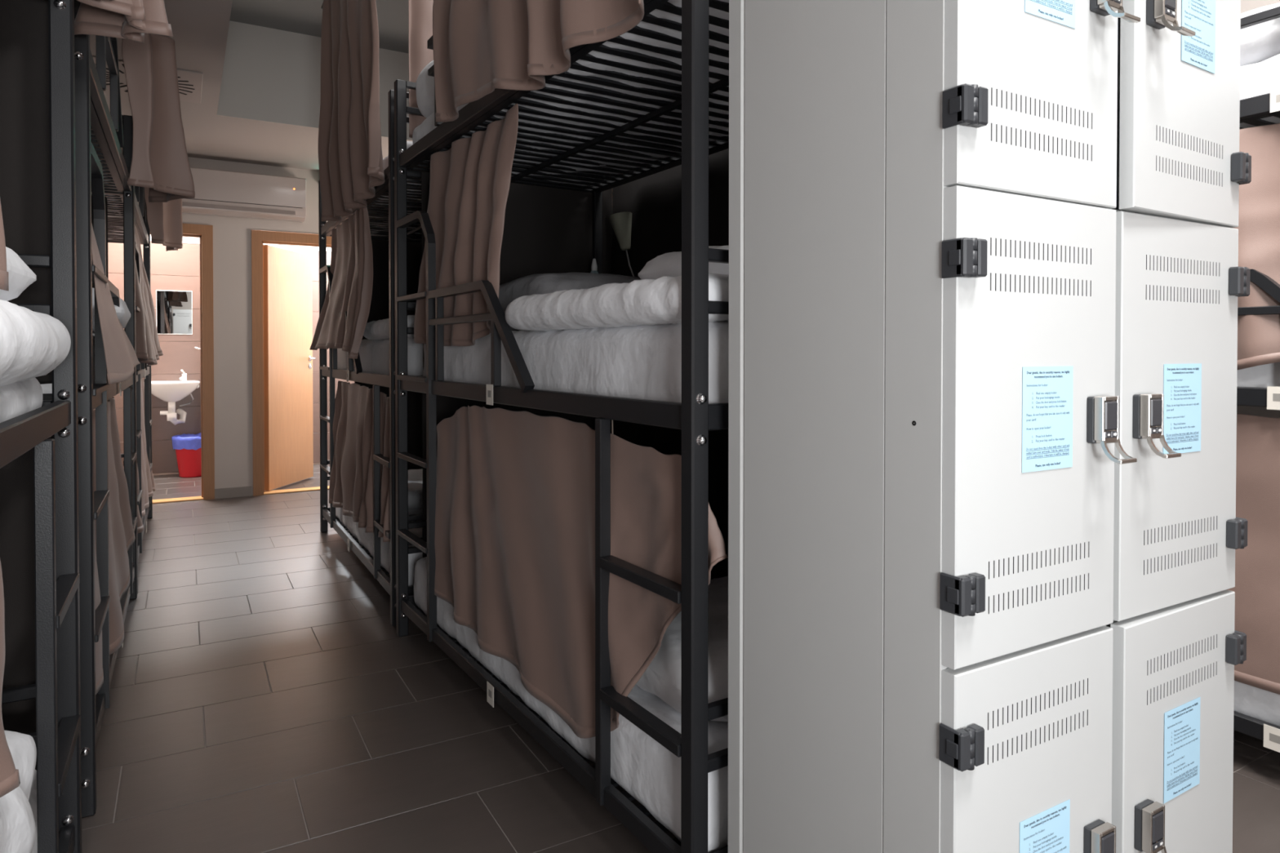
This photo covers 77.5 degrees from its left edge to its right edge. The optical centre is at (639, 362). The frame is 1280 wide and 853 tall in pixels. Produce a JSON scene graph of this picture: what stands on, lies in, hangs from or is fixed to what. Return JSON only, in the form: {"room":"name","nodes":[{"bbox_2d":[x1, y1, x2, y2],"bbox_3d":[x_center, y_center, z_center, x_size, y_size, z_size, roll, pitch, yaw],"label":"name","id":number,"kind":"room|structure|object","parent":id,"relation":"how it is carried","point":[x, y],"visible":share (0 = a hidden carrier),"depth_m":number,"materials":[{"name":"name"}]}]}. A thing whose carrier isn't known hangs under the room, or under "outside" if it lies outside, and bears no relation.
{"room":"dormitory","nodes":[
{"label":"dormitory","id":0,"kind":"room"},
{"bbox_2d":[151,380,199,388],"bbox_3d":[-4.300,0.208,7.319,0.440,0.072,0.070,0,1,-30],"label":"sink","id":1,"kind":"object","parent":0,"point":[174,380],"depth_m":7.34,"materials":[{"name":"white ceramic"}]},
{"bbox_2d":[93,235,354,474],"bbox_3d":[-3.256,-0.275,8.005,4.700,2.600,0.105,0,1,-30],"label":"wall","id":2,"kind":"structure","parent":0,"point":[180,269],"depth_m":7.37,"materials":[{"name":"beige tile"}]},
{"bbox_2d":[152,472,178,475],"bbox_3d":[-4.553,1.030,7.219,1.150,0.012,0.010,0,1,-30],"label":"trim","id":3,"kind":"structure","parent":2,"relation":"attached to","point":[169,473],"depth_m":7.33,"materials":[{"name":"beige tile"}]},
{"bbox_2d":[143,369,199,425],"bbox_3d":[-4.220,0.320,7.181,0.450,0.504,0.390,0,1,-30],"label":"basin","id":4,"kind":"object","parent":2,"relation":"attached to","point":[171,392],"visible":0.91,"depth_m":7.14,"materials":[{"name":"white ceramic"}]},
{"bbox_2d":[179,369,186,381],"bbox_3d":[-4.197,0.120,7.325,0.043,0.108,0.152,0,1,-20],"label":"tap","id":5,"kind":"object","parent":4,"relation":"on","point":[184,378],"depth_m":7.34,"materials":[{"name":"white metal"}]},
{"bbox_2d":[155,289,192,334],"bbox_3d":[-4.293,-0.458,7.349,0.286,0.404,0.008,0,1,-30],"label":"wall mirror","id":6,"kind":"object","parent":2,"relation":"attached to","point":[174,308],"visible":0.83,"depth_m":7.35,"materials":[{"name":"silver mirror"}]},
{"bbox_2d":[121,150,327,495],"bbox_3d":[-2.467,-0.257,6.627,4.700,2.600,0.100,0,1,-30],"label":"wall","id":7,"kind":"structure","parent":0,"point":[232,236],"depth_m":6.19,"materials":[{"name":"white paint"}]},
{"bbox_2d":[150,223,214,503],"bbox_3d":[-3.698,0.005,5.922,0.931,2.095,0.128,0,1,-30],"label":"door frame","id":8,"kind":"structure","parent":7,"relation":"in","point":[204,232],"depth_m":6.08,"materials":[{"name":"brown wood"}]},
{"bbox_2d":[214,486,251,498],"bbox_3d":[-3.161,1.012,6.182,0.265,0.075,0.012,0,1,-30],"label":"baseboard","id":9,"kind":"structure","parent":7,"relation":"attached to","point":[221,493],"depth_m":6.18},
{"bbox_2d":[182,167,306,222],"bbox_3d":[-3.050,-1.280,6.102,0.900,0.320,0.210,0,1,-30],"label":"air conditioner","id":10,"kind":"object","parent":7,"relation":"attached to","point":[218,193],"visible":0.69,"depth_m":6.04,"materials":[{"name":"grey plastic"}]},
{"bbox_2d":[182,198,301,215],"bbox_3d":[-3.014,-1.171,6.029,0.850,0.065,0.045,0,1,-30],"label":"outlet","id":11,"kind":"object","parent":10,"relation":"attached to","point":[224,205],"depth_m":6.03,"materials":[{"name":"white plastic"}]},
{"bbox_2d":[251,230,331,496],"bbox_3d":[-2.818,0.001,6.768,0.903,2.080,0.722,0,1,-30],"label":"door","id":12,"kind":"structure","parent":7,"relation":"in","point":[282,433],"depth_m":6.53,"materials":[{"name":"brown wood"}]},
{"bbox_2d":[217,20,408,129],"bbox_3d":[-1.206,-1.876,5.795,3.315,0.540,0.060,0,1,-30],"label":"ceiling beam","id":13,"kind":"structure","parent":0,"point":[264,68],"depth_m":5.12,"materials":[{"name":"grey paint"}]},
{"bbox_2d":[217,103,412,140],"bbox_3d":[-1.189,-1.581,5.769,3.315,0.070,0.008,0,1,-30],"label":"trim","id":14,"kind":"structure","parent":13,"relation":"attached to","point":[225,110],"depth_m":5.10,"materials":[{"name":"grey paint"}]},
{"bbox_2d":[230,0,408,53],"bbox_3d":[0.811,-2.124,2.210,3.370,0.050,8.280,0,1,-30],"label":"ceiling","id":15,"kind":"structure","parent":0,"point":[300,16],"depth_m":4.92,"materials":[{"name":"white paint"}]},
{"bbox_3d":[-1.384,-2.008,3.733,0.026,0.223,1.300,0,1,-30],"label":"curtain rod","id":16,"kind":"object","parent":15,"relation":"hanging from","visible":0},
{"bbox_2d":[318,0,384,222],"bbox_3d":[-1.351,-1.310,3.737,0.118,1.171,1.128,0,1,-32],"label":"curtain","id":17,"kind":"object","parent":16,"relation":"hanging from","point":[351,164],"visible":1,"depth_m":3.74,"materials":[{"name":"brown fabric"}]},
{"bbox_3d":[-0.460,-1.989,2.303,0.121,0.223,1.901,0,1,-30],"label":"curtain rod","id":18,"kind":"object","parent":15,"relation":"hanging from","visible":0},
{"bbox_2d":[432,0,644,122],"bbox_3d":[-0.310,-1.285,2.061,0.090,1.178,1.197,-1,1,-34],"label":"curtain","id":19,"kind":"object","parent":18,"relation":"hanging from","point":[481,46],"visible":1,"depth_m":2.11,"materials":[{"name":"brown fabric"}]},
{"bbox_2d":[89,0,612,191],"bbox_3d":[-0.496,-1.542,3.164,4.700,0.060,11.220,0,1,-30],"label":"ceiling","id":20,"kind":"structure","parent":0,"point":[199,28],"depth_m":5.01,"materials":[{"name":"paint"}]},
{"bbox_2d":[92,55,203,103],"bbox_3d":[-2.701,-1.521,4.299,0.590,0.010,0.580,0,1,-30],"label":"ceiling vent","id":21,"kind":"object","parent":20,"relation":"in","point":[189,82],"visible":0.19,"depth_m":4.33,"materials":[{"name":"grey"}]},
{"bbox_3d":[-0.729,-1.444,0.993,0.016,0.078,2.080,0,1,-30],"label":"curtain rod","id":22,"kind":"object","parent":20,"relation":"hanging from","visible":0},
{"bbox_2d":[74,0,173,43],"bbox_3d":[-1.185,-1.081,1.803,0.218,0.659,0.264,0,1,-30],"label":"curtain","id":23,"kind":"object","parent":22,"relation":"hanging from","point":[130,20],"visible":0.98,"depth_m":1.83,"materials":[{"name":"brown fabric"}]},
{"bbox_3d":[-1.765,-1.468,2.825,0.016,0.078,1.990,0,1,-30],"label":"curtain rod","id":24,"kind":"object","parent":20,"relation":"hanging from","visible":0},
{"bbox_2d":[121,33,195,202],"bbox_3d":[-2.132,-1.089,3.582,0.234,0.688,0.394,0,1,-18],"label":"curtain","id":25,"kind":"object","parent":24,"relation":"hanging from","point":[160,163],"visible":0.97,"depth_m":3.48,"materials":[{"name":"brown fabric"}]},
{"bbox_3d":[-2.780,-1.492,4.640,0.016,0.078,2.050,0,1,-30],"label":"curtain rod","id":26,"kind":"object","parent":20,"relation":"hanging from","visible":0},
{"bbox_2d":[144,186,182,251],"bbox_3d":[-3.172,-1.111,5.364,0.173,0.692,0.333,0,1,-10],"label":"curtain","id":27,"kind":"object","parent":26,"relation":"hanging from","point":[164,219],"visible":0.43,"depth_m":5.31,"materials":[{"name":"brown fabric"}]},
{"bbox_2d":[81,464,1279,852],"bbox_3d":[-0.496,1.113,3.199,4.700,0.050,11.220,0,1,-30],"label":"floor","id":28,"kind":"structure","parent":0,"point":[266,696],"depth_m":2.38,"materials":[{"name":"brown tile"}]},
{"bbox_2d":[0,0,81,852],"bbox_3d":[-1.089,0.013,0.581,0.936,2.218,2.018,0,1,-30],"label":"bunk bed","id":29,"kind":"object","parent":28,"relation":"on","point":[56,691],"visible":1,"depth_m":1.62,"materials":[{"name":"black metal"}]},
{"bbox_2d":[0,200,8,290],"bbox_3d":[-0.704,-0.413,0.767,0.044,0.629,0.929,0,1,-31],"label":"curtain","id":30,"kind":"object","parent":29,"relation":"hanging from","point":[4,282],"visible":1,"depth_m":1.16,"materials":[{"name":"brown fabric"}]},
{"bbox_2d":[0,560,20,797],"bbox_3d":[-0.683,0.376,0.735,0.057,0.435,0.935,0,1,-30],"label":"curtain","id":31,"kind":"object","parent":29,"relation":"hanging from","point":[10,780],"visible":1,"depth_m":1.08,"materials":[{"name":"brown fabric"}]},
{"bbox_2d":[0,377,42,422],"bbox_3d":[-1.100,0.080,0.575,0.867,0.118,1.927,0,1,-30],"label":"mattress","id":32,"kind":"object","parent":29,"relation":"on","point":[17,398],"visible":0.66,"depth_m":1.35,"materials":[{"name":"white fabric"}]},
{"bbox_2d":[0,299,71,386],"bbox_3d":[-1.169,-0.023,0.784,0.882,0.138,1.322,0,1,-30],"label":"duvet","id":33,"kind":"object","parent":32,"relation":"on","point":[33,344],"visible":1,"depth_m":1.14,"materials":[{"name":"white fabric"}]},
{"bbox_2d":[0,246,36,301],"bbox_3d":[-1.250,-0.144,1.035,0.693,0.146,0.562,0,1,-30],"label":"pillow","id":34,"kind":"object","parent":33,"relation":"on","point":[20,276],"visible":0.84,"depth_m":1.30,"materials":[{"name":"white fabric"}]},
{"bbox_2d":[0,0,52,384],"bbox_3d":[-1.618,-0.378,1.490,0.870,0.856,0.037,0,1,-30],"label":"panel","id":35,"kind":"object","parent":29,"relation":"hanging from","point":[24,125],"visible":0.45,"depth_m":1.68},
{"bbox_2d":[0,435,52,770],"bbox_3d":[-1.617,0.523,1.500,0.870,0.776,0.043,0,1,-30],"label":"panel","id":36,"kind":"object","parent":29,"relation":"hanging from","point":[16,477],"visible":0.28,"depth_m":1.67,"materials":[{"name":"black"}]},
{"bbox_2d":[28,769,37,852],"bbox_3d":[-1.083,0.905,0.596,0.828,0.219,1.926,0,1,-30],"label":"mattress","id":37,"kind":"object","parent":29,"relation":"on","point":[33,796],"visible":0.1,"depth_m":1.47,"materials":[{"name":"white fabric"}]},
{"bbox_2d":[0,730,36,852],"bbox_3d":[-1.096,0.707,0.715,0.808,0.267,1.162,0,1,-30],"label":"duvet","id":38,"kind":"object","parent":37,"relation":"on","point":[17,823],"visible":0.84,"depth_m":1.20,"materials":[{"name":"white fabric"}]},
{"bbox_2d":[42,0,137,817],"bbox_3d":[-2.224,-0.013,2.564,0.936,2.218,2.018,0,1,-30],"label":"bunk bed","id":39,"kind":"object","parent":28,"relation":"on","point":[113,131],"visible":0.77,"depth_m":2.19,"materials":[{"name":"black metal"}]},
{"bbox_2d":[40,333,95,393],"bbox_3d":[-2.219,0.004,2.568,0.829,0.219,1.929,0,1,-30],"label":"mattress","id":40,"kind":"object","parent":39,"relation":"on","point":[46,388],"visible":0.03,"depth_m":1.93,"materials":[{"name":"white fabric"}]},
{"bbox_2d":[92,288,130,333],"bbox_3d":[-2.137,-0.176,2.808,0.562,0.180,0.468,0,1,-30],"label":"pillow","id":41,"kind":"object","parent":40,"relation":"on","point":[123,314],"visible":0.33,"depth_m":2.77,"materials":[{"name":"white fabric"}]},
{"bbox_2d":[91,195,108,288],"bbox_3d":[-2.760,-0.383,3.417,0.801,0.736,0.033,0,1,-30],"label":"panel","id":42,"kind":"object","parent":39,"relation":"hanging from","point":[105,197],"visible":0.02,"depth_m":3.61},
{"bbox_2d":[93,396,135,694],"bbox_3d":[-1.727,0.520,2.597,0.086,0.762,1.300,0,1,-30],"label":"curtain","id":43,"kind":"object","parent":39,"relation":"hanging from","point":[122,536],"visible":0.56,"depth_m":2.76,"materials":[{"name":"brown fabric"}]},
{"bbox_2d":[91,223,139,384],"bbox_3d":[-1.729,-0.345,2.636,0.078,0.799,1.496,0,1,-29],"label":"curtain","id":44,"kind":"object","parent":39,"relation":"hanging from","point":[121,358],"visible":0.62,"depth_m":2.25,"materials":[{"name":"brown fabric"}]},
{"bbox_2d":[91,186,152,594],"bbox_3d":[-3.232,-0.036,4.326,0.936,2.218,2.018,0,1,-30],"label":"bunk bed","id":45,"kind":"object","parent":28,"relation":"on","point":[142,370],"visible":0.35,"depth_m":4.45,"materials":[{"name":"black metal"}]},
{"bbox_2d":[91,193,123,239],"bbox_3d":[-3.225,-0.869,4.318,0.827,0.170,1.926,0,1,-30],"label":"mattress","id":46,"kind":"object","parent":45,"relation":"on","point":[91,193],"visible":0.02,"depth_m":4.15,"materials":[{"name":"white fabric"}]},
{"bbox_2d":[137,378,155,533],"bbox_3d":[-2.856,0.492,4.571,0.079,0.758,1.754,0,1,-30],"label":"curtain","id":47,"kind":"object","parent":45,"relation":"hanging from","point":[148,486],"visible":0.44,"depth_m":4.68,"materials":[{"name":"brown fabric"}]},
{"bbox_2d":[134,224,163,365],"bbox_3d":[-2.640,-0.377,4.253,0.146,0.790,0.797,0,1,-30],"label":"curtain","id":48,"kind":"object","parent":45,"relation":"hanging from","point":[148,350],"visible":0.65,"depth_m":4.15,"materials":[{"name":"brown fabric"}]},
{"bbox_2d":[171,432,201,477],"bbox_3d":[-4.069,0.845,7.246,0.326,0.381,0.325,0,1,-30],"label":"waste bin","id":49,"kind":"object","parent":28,"relation":"on","point":[187,446],"visible":0.72,"depth_m":7.13,"materials":[{"name":"red plastic"}]},
{"bbox_2d":[318,89,422,626],"bbox_3d":[-1.113,-0.036,4.357,0.936,2.218,2.018,0,1,-30],"label":"bunk bed","id":50,"kind":"object","parent":28,"relation":"on","point":[327,514],"visible":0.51,"depth_m":3.66,"materials":[{"name":"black metal"}]},
{"bbox_2d":[309,206,373,359],"bbox_3d":[-1.631,-0.398,4.312,0.124,0.751,1.116,0,1,-32],"label":"curtain","id":51,"kind":"object","parent":50,"relation":"hanging from","point":[351,268],"visible":0.99,"depth_m":4.17,"materials":[{"name":"brown fabric"}]},
{"bbox_2d":[328,380,390,542],"bbox_3d":[-1.415,0.464,3.991,0.100,0.702,1.507,0,1,-30],"label":"curtain","id":52,"kind":"object","parent":50,"relation":"hanging from","point":[351,477],"visible":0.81,"depth_m":3.94,"materials":[{"name":"brown fabric"}]},
{"bbox_2d":[335,507,422,586],"bbox_3d":[-1.119,0.856,4.366,0.829,0.219,1.929,0,1,-30],"label":"mattress","id":53,"kind":"object","parent":50,"relation":"on","point":[366,540],"visible":0.09,"depth_m":3.82,"materials":[{"name":"white fabric"}]},
{"bbox_2d":[408,468,422,509],"bbox_3d":[-1.225,0.709,4.491,0.727,0.123,0.826,0,1,-30],"label":"duvet","id":54,"kind":"object","parent":53,"relation":"on","point":[415,476],"visible":0.06,"depth_m":4.15,"materials":[{"name":"white fabric"}]},
{"bbox_2d":[337,337,423,375],"bbox_3d":[-1.089,-0.019,4.371,0.828,0.219,1.926,0,1,-30],"label":"mattress","id":55,"kind":"object","parent":50,"relation":"on","point":[374,355],"visible":0.21,"depth_m":3.84,"materials":[{"name":"white fabric"}]},
{"bbox_2d":[363,315,414,340],"bbox_3d":[-0.935,-0.159,3.910,0.671,0.102,0.932,0,1,-30],"label":"duvet","id":56,"kind":"object","parent":55,"relation":"on","point":[380,329],"visible":0.15,"depth_m":3.76,"materials":[{"name":"white fabric"}]},
{"bbox_2d":[354,381,422,469],"bbox_3d":[-1.520,0.522,5.328,0.741,0.875,0.026,0,1,-30],"label":"panel","id":57,"kind":"object","parent":50,"relation":"hanging from","point":[414,398],"visible":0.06,"depth_m":5.33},
{"bbox_2d":[368,141,422,239],"bbox_3d":[-1.120,-0.869,4.344,0.827,0.170,1.926,0,1,-30],"label":"mattress","id":58,"kind":"object","parent":50,"relation":"on","point":[409,144],"visible":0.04,"depth_m":3.80,"materials":[{"name":"white fabric"}]},
{"bbox_2d":[394,0,728,852],"bbox_3d":[-0.049,-0.013,2.573,0.936,2.218,2.018,0,1,-32],"label":"bunk bed","id":59,"kind":"object","parent":28,"relation":"on","point":[694,415],"visible":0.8,"depth_m":1.86,"materials":[{"name":"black metal"}]},
{"bbox_2d":[408,0,433,137],"bbox_3d":[-0.756,-1.401,3.308,0.404,0.978,0.043,0,1,-30],"label":"curtain","id":60,"kind":"object","parent":59,"relation":"hanging from","point":[420,11],"visible":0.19,"depth_m":3.23,"materials":[{"name":"brown fabric"}]},
{"bbox_2d":[413,102,518,346],"bbox_3d":[-0.616,-0.405,2.692,0.052,0.702,0.941,0,1,-32],"label":"curtain","id":61,"kind":"object","parent":59,"relation":"hanging from","point":[469,184],"visible":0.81,"depth_m":2.60,"materials":[{"name":"brown fabric"}]},
{"bbox_2d":[421,171,612,368],"bbox_3d":[-0.510,-0.388,3.467,0.877,0.885,0.041,0,1,-30],"label":"panel","id":62,"kind":"object","parent":59,"relation":"hanging from","point":[547,229],"visible":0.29,"depth_m":3.52,"materials":[{"name":"black"}]},
{"bbox_2d":[422,392,612,557],"bbox_3d":[-0.511,0.546,3.478,0.875,0.875,0.027,0,1,-30],"label":"panel","id":63,"kind":"object","parent":59,"relation":"hanging from","point":[446,406],"visible":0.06,"depth_m":3.31,"materials":[{"name":"black"}]},
{"bbox_2d":[412,0,728,186],"bbox_3d":[-0.054,-0.845,2.559,0.829,0.170,1.925,0,1,-32],"label":"mattress","id":64,"kind":"object","parent":59,"relation":"on","point":[427,126],"visible":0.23,"depth_m":2.35,"materials":[{"name":"white fabric"}]},
{"bbox_2d":[415,60,434,118],"bbox_3d":[-0.459,-1.028,2.974,0.620,0.227,0.625,0,1,-32],"label":"pillow","id":65,"kind":"object","parent":64,"relation":"on","point":[424,85],"visible":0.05,"depth_m":2.96,"materials":[{"name":"white fabric"}]},
{"bbox_2d":[413,556,728,852],"bbox_3d":[-0.055,0.879,2.581,0.828,0.219,1.928,0,1,-32],"label":"mattress","id":66,"kind":"object","parent":59,"relation":"on","point":[642,766],"visible":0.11,"depth_m":1.76,"materials":[{"name":"white fabric"}]},
{"bbox_2d":[635,576,728,721],"bbox_3d":[0.265,0.691,2.004,0.656,0.214,0.515,0,1,-32],"label":"pillow","id":67,"kind":"object","parent":66,"relation":"on","point":[662,677],"visible":0.09,"depth_m":1.75,"materials":[{"name":"white fabric"}]},
{"bbox_2d":[422,320,728,403],"bbox_3d":[-0.024,0.004,2.589,0.829,0.219,1.929,0,1,-32],"label":"mattress","id":68,"kind":"object","parent":59,"relation":"on","point":[641,362],"visible":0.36,"depth_m":1.93,"materials":[{"name":"white fabric"}]},
{"bbox_2d":[498,271,641,331],"bbox_3d":[-0.230,-0.194,2.816,0.515,0.223,0.618,-1,1,-34],"label":"duvet","id":69,"kind":"object","parent":68,"relation":"on","point":[539,283],"visible":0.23,"depth_m":2.56,"materials":[{"name":"grey fabric"}]},
{"bbox_2d":[590,258,598,273],"bbox_3d":[-0.198,-0.280,3.443,0.064,0.337,0.063,0,1,-30],"label":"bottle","id":70,"kind":"object","parent":68,"relation":"on","point":[593,268],"visible":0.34,"depth_m":3.43,"materials":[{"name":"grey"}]},
{"bbox_2d":[505,273,728,331],"bbox_3d":[0.125,-0.135,2.075,0.671,0.102,0.932,0,1,-32],"label":"duvet","id":71,"kind":"object","parent":68,"relation":"on","point":[658,301],"visible":0.4,"depth_m":1.78,"materials":[{"name":"white fabric"}]},
{"bbox_2d":[638,245,728,279],"bbox_3d":[0.272,-0.227,2.019,0.468,0.110,0.375,0,1,-24],"label":"pillow","id":72,"kind":"object","parent":71,"relation":"on","point":[666,264],"visible":0.26,"depth_m":1.93,"materials":[{"name":"white fabric"}]},
{"bbox_2d":[434,404,727,738],"bbox_3d":[-0.304,0.517,2.182,0.060,0.760,1.635,0,1,-33],"label":"curtain","id":73,"kind":"object","parent":59,"relation":"hanging from","point":[514,540],"visible":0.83,"depth_m":2.06,"materials":[{"name":"brown fabric"}]},
{"bbox_2d":[608,212,634,276],"bbox_3d":[-0.045,-0.368,3.331,0.099,0.525,0.227,-1,1,-37],"label":"reading lamp","id":74,"kind":"object","parent":59,"relation":"attached to","point":[621,222],"visible":0.79,"depth_m":3.35,"materials":[{"name":"grey"}]},
{"bbox_2d":[611,148,728,277],"bbox_3d":[0.378,-0.390,2.783,0.038,0.964,2.059,0,1,-30],"label":"panel","id":75,"kind":"object","parent":59,"relation":"hanging from","point":[654,202],"visible":0.15,"depth_m":3.29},
{"bbox_2d":[613,420,728,580],"bbox_3d":[0.385,0.578,2.801,0.038,0.929,2.061,0,1,-30],"label":"panel","id":76,"kind":"object","parent":59,"relation":"hanging from","point":[667,441],"visible":0.06,"depth_m":2.99,"materials":[{"name":"black"}]},
{"bbox_2d":[728,0,1251,852],"bbox_3d":[0.628,0.111,1.420,0.758,2.000,0.572,0,1,-30],"label":"locker","id":77,"kind":"object","parent":28,"relation":"on","point":[937,644],"visible":1,"depth_m":1.21,"materials":[{"name":"grey metal"}]},
{"bbox_2d":[1019,799,1070,852],"bbox_3d":[0.584,0.720,1.148,0.117,0.148,0.001,0,1,-30],"label":"instruction sheet","id":78,"kind":"object","parent":77,"relation":"attached to","point":[1048,831],"visible":1,"depth_m":1.15,"materials":[{"name":"blue paper"}]},
{"bbox_2d":[1022,365,1073,472],"bbox_3d":[0.584,0.080,1.140,0.117,0.148,0.001,0,1,-30],"label":"instruction sheet","id":79,"kind":"object","parent":77,"relation":"attached to","point":[1047,391],"visible":1,"depth_m":1.14,"materials":[{"name":"blue paper"}]},
{"bbox_2d":[1024,0,1075,28],"bbox_3d":[0.584,-0.560,1.132,0.117,0.148,0.001,0,1,-30],"label":"instruction sheet","id":80,"kind":"object","parent":77,"relation":"attached to","point":[1060,11],"visible":1,"depth_m":1.14,"materials":[{"name":"blue paper"}]},
{"bbox_2d":[1111,208,1155,216],"bbox_3d":[0.608,-0.237,1.450,0.721,0.016,0.471,0,1,-30],"label":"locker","id":81,"kind":"object","parent":77,"relation":"attached to","point":[1112,209],"depth_m":1.28,"materials":[{"name":"grey metal"}]},
{"bbox_2d":[1163,363,1201,453],"bbox_3d":[0.900,0.077,1.321,0.117,0.148,0.001,0,1,-30],"label":"instruction sheet","id":82,"kind":"object","parent":77,"relation":"attached to","point":[1182,392],"visible":1,"depth_m":1.32,"materials":[{"name":"blue paper"}]},
{"bbox_2d":[1164,697,1200,803],"bbox_3d":[0.901,0.643,1.323,0.117,0.148,0.001,0,1,-31],"label":"instruction sheet","id":83,"kind":"object","parent":77,"relation":"attached to","point":[1181,723],"visible":1,"depth_m":1.32,"materials":[{"name":"blue paper"}]},
{"bbox_2d":[1181,0,1215,73],"bbox_3d":[0.924,-0.562,1.317,0.117,0.148,0.001,0,1,-32],"label":"instruction sheet","id":84,"kind":"object","parent":77,"relation":"attached to","point":[1198,16],"visible":0.98,"depth_m":1.32,"materials":[{"name":"blue paper"}]},
{"bbox_2d":[1233,6,1279,752],"bbox_3d":[2.049,0.041,2.284,0.936,2.118,2.018,0,1,-30],"label":"bunk bed","id":85,"kind":"object","parent":28,"relation":"on","point":[1254,108],"visible":0.03,"depth_m":2.10,"materials":[{"name":"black metal"}]},
{"bbox_2d":[1226,413,1279,694],"bbox_3d":[1.744,0.506,1.946,0.076,0.726,1.827,0,1,-30],"label":"curtain","id":86,"kind":"object","parent":85,"relation":"hanging from","point":[1256,589],"visible":0.12,"depth_m":2.11,"materials":[{"name":"brown fabric"}]},
{"bbox_2d":[1232,123,1279,369],"bbox_3d":[1.738,-0.285,1.929,0.089,0.686,1.829,0,1,-30],"label":"curtain","id":87,"kind":"object","parent":85,"relation":"hanging from","point":[1259,207],"visible":0.05,"depth_m":2.11,"materials":[{"name":"brown fabric"}]},
{"bbox_2d":[1233,680,1279,726],"bbox_3d":[2.043,0.883,2.292,0.828,0.219,1.926,0,1,-30],"label":"mattress","id":88,"kind":"object","parent":85,"relation":"on","point":[1261,704],"visible":0.02,"depth_m":2.14,"materials":[{"name":"white fabric"}]},
{"bbox_2d":[1236,362,1279,387],"bbox_3d":[2.042,0.003,2.280,0.828,0.219,1.928,0,1,-30],"label":"mattress","id":89,"kind":"object","parent":85,"relation":"on","point":[1264,375],"visible":0.02,"depth_m":2.13,"materials":[{"name":"white fabric"}]},
{"bbox_2d":[1239,53,1279,128],"bbox_3d":[2.043,-0.742,2.271,0.828,0.169,1.929,0,1,-30],"label":"mattress","id":90,"kind":"object","parent":85,"relation":"on","point":[1259,78],"visible":0.02,"depth_m":2.14,"materials":[{"name":"white fabric"}]},
{"bbox_2d":[1240,2,1279,66],"bbox_3d":[2.019,-0.894,2.298,0.790,0.184,1.228,0,1,-30],"label":"duvet","id":91,"kind":"object","parent":90,"relation":"on","point":[1259,42],"visible":0.06,"depth_m":2.15,"materials":[{"name":"white fabric"}]},
{"bbox_2d":[611,0,1279,434],"bbox_3d":[1.612,-0.552,4.325,0.100,3.250,11.320,0,1,-30],"label":"wall","id":92,"kind":"structure","parent":0,"point":[1246,5],"depth_m":3.00,"materials":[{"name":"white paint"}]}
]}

